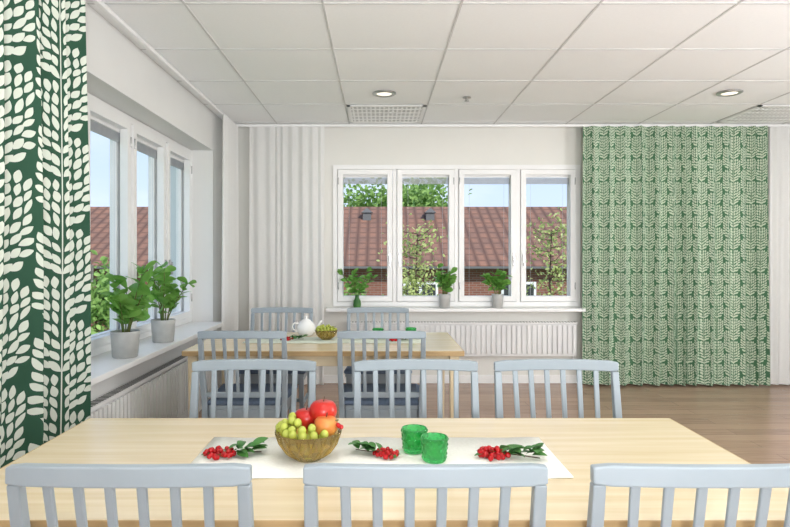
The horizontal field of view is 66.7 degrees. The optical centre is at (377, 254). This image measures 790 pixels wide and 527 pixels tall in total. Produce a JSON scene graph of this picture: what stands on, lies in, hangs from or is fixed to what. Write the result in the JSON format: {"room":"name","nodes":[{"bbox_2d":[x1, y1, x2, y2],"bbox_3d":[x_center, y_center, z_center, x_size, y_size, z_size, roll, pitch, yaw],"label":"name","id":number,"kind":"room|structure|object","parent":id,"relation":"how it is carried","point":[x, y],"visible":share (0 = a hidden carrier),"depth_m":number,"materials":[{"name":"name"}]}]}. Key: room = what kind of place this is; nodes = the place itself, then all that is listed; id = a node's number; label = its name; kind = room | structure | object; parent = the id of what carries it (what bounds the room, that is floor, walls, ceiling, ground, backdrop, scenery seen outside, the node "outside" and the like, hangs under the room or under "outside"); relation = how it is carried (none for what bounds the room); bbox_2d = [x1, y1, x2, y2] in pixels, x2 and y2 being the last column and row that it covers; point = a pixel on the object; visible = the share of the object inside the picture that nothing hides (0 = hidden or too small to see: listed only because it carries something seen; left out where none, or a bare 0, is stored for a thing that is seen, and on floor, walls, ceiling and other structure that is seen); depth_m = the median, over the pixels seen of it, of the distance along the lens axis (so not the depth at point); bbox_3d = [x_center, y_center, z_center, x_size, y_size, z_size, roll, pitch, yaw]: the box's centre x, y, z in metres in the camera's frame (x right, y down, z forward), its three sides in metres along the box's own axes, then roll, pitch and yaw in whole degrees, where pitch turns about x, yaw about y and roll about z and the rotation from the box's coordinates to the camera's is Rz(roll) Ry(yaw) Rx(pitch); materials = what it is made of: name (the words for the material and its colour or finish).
{"room":"dining room","nodes":[
{"label":"dining room","id":0,"kind":"room"},
{"bbox_2d":[85,2,222,399],"bbox_3d":[-1.700,0.000,0.800,0.400,2.600,10.600,0,0,0],"label":"wall","id":1,"kind":"structure","parent":0,"point":[120,74],"depth_m":4.58,"materials":[{"name":"paint"}]},
{"bbox_2d":[87,92,191,356],"bbox_3d":[-1.730,-0.172,4.100,0.160,1.548,2.698,0,0,0],"label":"window","id":2,"kind":"structure","parent":1,"relation":"in","point":[127,135],"depth_m":4.35,"materials":[{"name":"white paint"}]},
{"bbox_2d":[91,355,211,417],"bbox_3d":[-1.457,1.017,4.125,0.082,0.526,2.358,0,0,0],"label":"radiator","id":3,"kind":"object","parent":1,"relation":"attached to","point":[161,392],"visible":0.45,"depth_m":3.81,"materials":[{"name":"metal"}]},
{"bbox_2d":[91,322,222,385],"bbox_3d":[-1.548,0.622,4.085,0.305,0.034,2.730,0,0,0],"label":"window sill","id":4,"kind":"structure","parent":1,"relation":"attached to","point":[103,366],"depth_m":3.75,"materials":[{"name":"white paint"}]},
{"bbox_2d":[100,261,161,358],"bbox_3d":[-1.476,0.319,3.572,0.332,0.571,0.387,0,0,-31],"label":"potted plant","id":5,"kind":"object","parent":4,"relation":"on","point":[128,307],"visible":1,"depth_m":3.51,"materials":[{"name":"green plant"}]},
{"bbox_2d":[148,260,196,342],"bbox_3d":[-1.443,0.321,4.148,0.306,0.566,0.406,0,0,0],"label":"potted plant","id":6,"kind":"object","parent":4,"relation":"on","point":[163,329],"visible":0.96,"depth_m":4.14,"materials":[{"name":"green plant"}]},
{"bbox_2d":[180,382,221,417],"bbox_3d":[-1.492,1.260,0.945,0.013,0.080,10.270,0,0,0],"label":"baseboard","id":7,"kind":"structure","parent":1,"relation":"attached to","point":[186,415],"depth_m":5.00,"materials":[{"name":"white paint"}]},
{"bbox_2d":[85,0,789,124],"bbox_3d":[1.550,-1.373,0.975,6.900,0.154,10.950,0,0,0],"label":"ceiling","id":8,"kind":"structure","parent":0,"point":[257,61],"depth_m":3.91,"materials":[{"name":"tile"}]},
{"bbox_2d":[91,0,235,124],"bbox_3d":[-1.420,-1.282,3.690,0.030,0.025,4.580,0,0,0],"label":"rail","id":9,"kind":"object","parent":8,"relation":"attached to","point":[99,3],"visible":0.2,"depth_m":3.73,"materials":[{"name":"white metal"}]},
{"bbox_2d":[0,0,90,467],"bbox_3d":[-1.366,0.006,2.121,0.172,2.548,1.163,0,0,0],"label":"patterned curtain","id":10,"kind":"object","parent":9,"relation":"hanging from","point":[45,262],"visible":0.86,"depth_m":2.46,"materials":[{"name":"green fabric"}]},
{"bbox_2d":[222,114,238,383],"bbox_3d":[-1.384,0.006,5.632,0.033,2.548,0.503,0,0,1],"label":"curtain","id":11,"kind":"object","parent":9,"relation":"hanging from","point":[230,208],"visible":0.77,"depth_m":5.63,"materials":[{"name":"fabric"}]},
{"bbox_2d":[372,90,395,97],"bbox_3d":[0.050,-1.288,4.800,0.190,0.013,0.190,0,0,0],"label":"recessed light","id":12,"kind":"object","parent":8,"relation":"in","point":[379,93],"visible":1,"depth_m":4.78,"materials":[{"name":"metal"}]},
{"bbox_2d":[347,105,426,122],"bbox_3d":[0.075,-1.292,5.515,0.690,0.007,0.650,0,0,0],"label":"ceiling vent","id":13,"kind":"object","parent":8,"relation":"in","point":[357,113],"depth_m":5.48,"materials":[{"name":"white metal"}]},
{"bbox_2d":[463,96,470,101],"bbox_3d":[0.730,-1.279,4.930,0.070,0.032,0.070,0,0,0],"label":"sprinkler","id":14,"kind":"object","parent":8,"relation":"attached to","point":[466,98],"depth_m":4.91,"materials":[{"name":"silver metal"}]},
{"bbox_2d":[237,124,789,126],"bbox_3d":[1.645,-1.282,5.950,6.090,0.025,0.030,0,0,0],"label":"rail","id":15,"kind":"object","parent":8,"relation":"attached to","point":[239,125],"visible":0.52,"depth_m":5.94,"materials":[{"name":"white metal"}]},
{"bbox_2d":[249,126,323,384],"bbox_3d":[-0.902,0.006,5.931,0.744,2.548,0.041,0,0,0],"label":"curtain","id":16,"kind":"object","parent":15,"relation":"hanging from","point":[286,164],"visible":0.77,"depth_m":5.93,"materials":[{"name":"fabric"}]},
{"bbox_2d":[582,125,769,385],"bbox_3d":[2.934,0.006,5.917,1.828,2.548,0.154,0,0,1],"label":"patterned curtain","id":17,"kind":"object","parent":15,"relation":"hanging from","point":[675,239],"visible":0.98,"depth_m":5.92,"materials":[{"name":"green fabric"}]},
{"bbox_2d":[769,126,789,384],"bbox_3d":[4.180,0.006,5.931,0.624,2.548,0.044,0,0,0],"label":"curtain","id":18,"kind":"object","parent":15,"relation":"hanging from","point":[779,202],"visible":1,"depth_m":5.93,"materials":[{"name":"fabric"}]},
{"bbox_2d":[716,89,742,96],"bbox_3d":[2.800,-1.288,4.780,0.190,0.013,0.190,0,0,0],"label":"recessed light","id":19,"kind":"object","parent":8,"relation":"in","point":[726,93],"visible":1,"depth_m":4.76,"materials":[{"name":"metal"}]},
{"bbox_2d":[717,105,789,122],"bbox_3d":[3.640,-1.292,5.515,0.680,0.007,0.650,0,0,0],"label":"ceiling vent","id":20,"kind":"object","parent":8,"relation":"in","point":[761,113],"depth_m":5.56,"materials":[{"name":"white metal"}]},
{"bbox_2d":[199,383,789,463],"bbox_3d":[1.550,1.360,0.975,6.900,0.120,10.950,0,0,0],"label":"floor","id":21,"kind":"structure","parent":0,"point":[751,422],"depth_m":5.11,"materials":[{"name":"laminate"}]},
{"bbox_2d":[5,463,253,526],"bbox_3d":[-0.500,0.858,1.432,0.490,0.884,0.516,0,0,0],"label":"dining chair","id":22,"kind":"object","parent":21,"relation":"on","point":[48,476],"visible":1,"depth_m":1.19,"materials":[{"name":"grey paint"}]},
{"bbox_2d":[197,331,297,417],"bbox_3d":[-0.750,0.858,3.541,0.490,0.884,0.524,0,0,0],"label":"dining chair","id":23,"kind":"object","parent":21,"relation":"on","point":[238,389],"visible":0.62,"depth_m":3.35,"materials":[{"name":"grey paint"}]},
{"bbox_2d":[189,359,315,417],"bbox_3d":[-0.490,0.858,2.153,0.490,0.884,0.516,0,0,0],"label":"dining chair","id":24,"kind":"object","parent":21,"relation":"on","point":[292,365],"visible":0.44,"depth_m":2.37,"materials":[{"name":"grey paint"}]},
{"bbox_2d":[239,307,312,408],"bbox_3d":[-0.760,0.858,4.529,0.490,0.884,0.524,0,0,0],"label":"dining chair","id":25,"kind":"object","parent":21,"relation":"on","point":[302,375],"visible":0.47,"depth_m":4.73,"materials":[{"name":"grey paint"}]},
{"bbox_2d":[182,332,463,417],"bbox_3d":[-0.320,0.930,3.925,1.648,0.740,0.858,0,0,0],"label":"dining table","id":26,"kind":"object","parent":21,"relation":"on","point":[439,345],"visible":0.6,"depth_m":3.56,"materials":[{"name":"brown wood"}]},
{"bbox_2d":[243,339,281,342],"bbox_3d":[-0.735,0.558,3.879,0.245,0.005,0.135,0,0,0],"label":"table runner","id":27,"kind":"object","parent":26,"relation":"on","point":[250,340],"depth_m":3.86,"materials":[{"name":"white fabric"}]},
{"bbox_2d":[291,316,321,335],"bbox_3d":[-0.496,0.490,4.174,0.132,0.138,0.193,0,0,43],"label":"teapot","id":28,"kind":"object","parent":26,"relation":"on","point":[305,326],"visible":0.91,"depth_m":4.13,"materials":[{"name":"white ceramic"}]},
{"bbox_2d":[287,337,337,342],"bbox_3d":[-0.427,0.558,3.926,0.326,0.005,0.231,0,0,0],"label":"table runner","id":29,"kind":"object","parent":26,"relation":"on","point":[311,340],"depth_m":3.91,"materials":[{"name":"white fabric"}]},
{"bbox_2d":[280,334,307,340],"bbox_3d":[-0.542,0.535,3.912,0.190,0.038,0.085,0,0,-17],"label":"sprig","id":30,"kind":"object","parent":29,"relation":"on","point":[292,336],"visible":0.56,"depth_m":3.90,"materials":[{"name":"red plant"}]},
{"bbox_2d":[315,324,337,339],"bbox_3d":[-0.340,0.506,3.950,0.149,0.099,0.149,0,0,-34],"label":"fruit bowl","id":31,"kind":"object","parent":29,"relation":"on","point":[327,332],"visible":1,"depth_m":3.91,"materials":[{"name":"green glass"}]},
{"bbox_2d":[342,339,420,342],"bbox_3d":[0.023,0.558,3.879,0.513,0.005,0.135,0,0,0],"label":"table runner","id":32,"kind":"object","parent":26,"relation":"on","point":[343,340],"depth_m":3.86,"materials":[{"name":"white fabric"}]},
{"bbox_2d":[372,328,383,330],"bbox_3d":[0.000,0.522,4.000,0.078,0.066,0.078,0,0,0],"label":"glass tumbler","id":33,"kind":"object","parent":32,"relation":"on","point":[373,329],"visible":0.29,"depth_m":3.98,"materials":[{"name":"green glass"}]},
{"bbox_2d":[405,327,415,330],"bbox_3d":[0.220,0.522,4.030,0.078,0.066,0.078,0,0,0],"label":"glass tumbler","id":34,"kind":"object","parent":32,"relation":"on","point":[406,328],"visible":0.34,"depth_m":4.00,"materials":[{"name":"green glass"}]},
{"bbox_2d":[344,307,411,383],"bbox_3d":[0.000,0.858,4.529,0.490,0.884,0.524,0,0,0],"label":"dining chair","id":35,"kind":"object","parent":21,"relation":"on","point":[348,371],"visible":0.4,"depth_m":4.74,"materials":[{"name":"grey paint"}]},
{"bbox_2d":[337,331,425,417],"bbox_3d":[0.020,0.858,3.541,0.490,0.884,0.524,0,0,0],"label":"dining chair","id":36,"kind":"object","parent":21,"relation":"on","point":[346,391],"visible":0.69,"depth_m":3.35,"materials":[{"name":"grey paint"}]},
{"bbox_2d":[0,418,788,526],"bbox_3d":[0.005,0.930,1.665,1.998,0.740,0.798,0,0,0],"label":"dining table","id":37,"kind":"object","parent":21,"relation":"on","point":[577,443],"visible":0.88,"depth_m":1.48,"materials":[{"name":"brown wood"}]},
{"bbox_2d":[191,437,573,478],"bbox_3d":[-0.005,0.558,1.665,0.990,0.004,0.336,0,0,0],"label":"table runner","id":38,"kind":"object","parent":37,"relation":"on","point":[271,462],"visible":0.47,"depth_m":1.65,"materials":[{"name":"fabric"}]},
{"bbox_2d":[202,437,267,459],"bbox_3d":[-0.395,0.535,1.663,0.184,0.040,0.095,0,0,-14],"label":"sprig","id":39,"kind":"object","parent":38,"relation":"on","point":[216,453],"visible":1,"depth_m":1.65,"materials":[{"name":"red plant"}]},
{"bbox_2d":[275,396,342,462],"bbox_3d":[-0.187,0.475,1.640,0.188,0.160,0.182,0,0,0],"label":"fruit bowl","id":40,"kind":"object","parent":38,"relation":"on","point":[308,435],"visible":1,"depth_m":1.60,"materials":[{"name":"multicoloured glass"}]},
{"bbox_2d":[348,440,399,459],"bbox_3d":[-0.013,0.539,1.670,0.159,0.031,0.072,0,0,26],"label":"sprig","id":41,"kind":"object","parent":38,"relation":"on","point":[380,452],"visible":1,"depth_m":1.66,"materials":[{"name":"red plant"}]},
{"bbox_2d":[401,424,427,453],"bbox_3d":[0.103,0.522,1.700,0.078,0.066,0.078,0,0,0],"label":"glass tumbler","id":42,"kind":"object","parent":38,"relation":"on","point":[411,433],"visible":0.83,"depth_m":1.67,"materials":[{"name":"green glass"}]},
{"bbox_2d":[420,432,448,463],"bbox_3d":[0.152,0.522,1.620,0.078,0.066,0.078,0,0,0],"label":"glass tumbler","id":43,"kind":"object","parent":38,"relation":"on","point":[434,445],"visible":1,"depth_m":1.59,"materials":[{"name":"green glass"}]},
{"bbox_2d":[474,443,547,460],"bbox_3d":[0.361,0.532,1.636,0.196,0.045,0.103,0,0,9],"label":"sprig","id":44,"kind":"object","parent":38,"relation":"on","point":[499,453],"visible":1,"depth_m":1.63,"materials":[{"name":"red plant"}]},
{"bbox_2d":[354,359,479,417],"bbox_3d":[0.150,0.858,2.153,0.490,0.884,0.516,0,0,0],"label":"dining chair","id":45,"kind":"object","parent":21,"relation":"on","point":[377,365],"visible":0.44,"depth_m":2.37,"materials":[{"name":"grey paint"}]},
{"bbox_2d":[303,463,547,526],"bbox_3d":[0.095,0.858,1.432,0.490,0.884,0.516,0,0,0],"label":"dining chair","id":46,"kind":"object","parent":21,"relation":"on","point":[346,476],"visible":1,"depth_m":1.19,"materials":[{"name":"grey paint"}]},
{"bbox_2d":[494,359,621,417],"bbox_3d":[0.705,0.858,2.153,0.490,0.884,0.516,0,0,0],"label":"dining chair","id":47,"kind":"object","parent":21,"relation":"on","point":[516,365],"visible":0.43,"depth_m":2.37,"materials":[{"name":"grey paint"}]},
{"bbox_2d":[587,463,789,526],"bbox_3d":[0.675,0.858,1.432,0.490,0.884,0.516,0,0,0],"label":"dining chair","id":48,"kind":"object","parent":21,"relation":"on","point":[634,476],"visible":1,"depth_m":1.19,"materials":[{"name":"grey paint"}]},
{"bbox_2d":[238,127,769,374],"bbox_3d":[1.550,0.000,6.275,6.900,2.600,0.350,0,0,0],"label":"wall","id":49,"kind":"structure","parent":0,"point":[342,145],"depth_m":6.10,"materials":[{"name":"paint"}]},
{"bbox_2d":[239,375,576,382],"bbox_3d":[1.600,1.260,6.093,6.196,0.080,0.013,0,0,0],"label":"baseboard","id":50,"kind":"structure","parent":49,"relation":"attached to","point":[327,378],"depth_m":6.09,"materials":[{"name":"white paint"}]},
{"bbox_2d":[326,307,585,311],"bbox_3d":[0.796,0.548,6.029,2.627,0.033,0.139,0,0,0],"label":"window sill","id":51,"kind":"structure","parent":49,"relation":"attached to","point":[328,309],"depth_m":5.96,"materials":[{"name":"white paint"}]},
{"bbox_2d":[337,267,377,307],"bbox_3d":[-0.204,0.318,5.989,0.416,0.426,0.141,0,0,0],"label":"vase","id":52,"kind":"object","parent":51,"relation":"on","point":[360,286],"visible":0.96,"depth_m":5.99,"materials":[{"name":"green plant"}]},
{"bbox_2d":[434,263,456,307],"bbox_3d":[0.667,0.306,5.966,0.242,0.450,0.141,0,0,0],"label":"potted plant","id":53,"kind":"object","parent":51,"relation":"on","point":[446,280],"visible":1,"depth_m":5.97,"materials":[{"name":"green plant"}]},
{"bbox_2d":[480,269,511,307],"bbox_3d":[1.179,0.334,5.973,0.335,0.395,0.126,0,0,0],"label":"potted plant","id":54,"kind":"object","parent":51,"relation":"on","point":[498,282],"visible":1,"depth_m":5.98,"materials":[{"name":"green plant"}]},
{"bbox_2d":[333,165,579,305],"bbox_3d":[0.796,-0.198,6.122,2.505,1.433,0.160,0,0,0],"label":"window","id":55,"kind":"structure","parent":49,"relation":"in","point":[517,176],"depth_m":6.08,"materials":[{"name":"white paint"}]},
{"bbox_2d":[351,322,577,358],"bbox_3d":[0.850,0.912,6.057,2.308,0.476,0.082,0,0,0],"label":"radiator","id":56,"kind":"object","parent":49,"relation":"attached to","point":[475,338],"visible":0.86,"depth_m":6.02,"materials":[{"name":"metal"}]},
{"label":"outside","id":57,"kind":"structure","parent":0,"visible":0},
{"bbox_3d":[0.000,4.400,30.000,120.000,0.200,120.000,0,0,0],"label":"ground","id":58,"kind":"structure","parent":57,"visible":0},
{"bbox_2d":[90,250,147,334],"bbox_3d":[-6.528,2.045,14.298,3.492,4.516,3.427,0,0,-5],"label":"tree","id":59,"kind":"object","parent":58,"relation":"on","point":[100,310],"visible":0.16,"depth_m":13.54,"materials":[{"name":"green plant"}]},
{"bbox_2d":[90,207,566,331],"bbox_3d":[-3.000,1.225,22.950,46.800,6.150,8.900,0,0,0],"label":"brick building","id":60,"kind":"structure","parent":58,"relation":"on","point":[486,229],"depth_m":20.03,"materials":[{"name":"ceramic"}]},
{"bbox_2d":[344,281,367,295],"bbox_3d":[-0.669,2.453,14.476,1.861,3.697,2.070,0,0,17],"label":"tree","id":61,"kind":"object","parent":58,"relation":"on","point":[345,294],"visible":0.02,"depth_m":14.63,"materials":[{"name":"green plant"}]},
{"bbox_2d":[344,181,471,206],"bbox_3d":[1.107,-0.391,31.889,7.837,9.393,8.226,0,0,38],"label":"tree","id":62,"kind":"object","parent":58,"relation":"on","point":[417,195],"visible":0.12,"depth_m":30.57,"materials":[{"name":"green plant"}]},
{"bbox_2d":[376,213,447,298],"bbox_3d":[0.812,1.700,13.467,1.707,5.202,1.716,0,0,0],"label":"tree","id":63,"kind":"object","parent":58,"relation":"on","point":[413,282],"visible":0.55,"depth_m":13.46,"materials":[{"name":"green plant"}]},
{"bbox_2d":[526,207,566,295],"bbox_3d":[4.275,1.568,15.061,1.828,5.466,1.994,0,0,-36],"label":"tree","id":64,"kind":"object","parent":58,"relation":"on","point":[552,233],"visible":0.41,"depth_m":14.99,"materials":[{"name":"green plant"}]}
]}

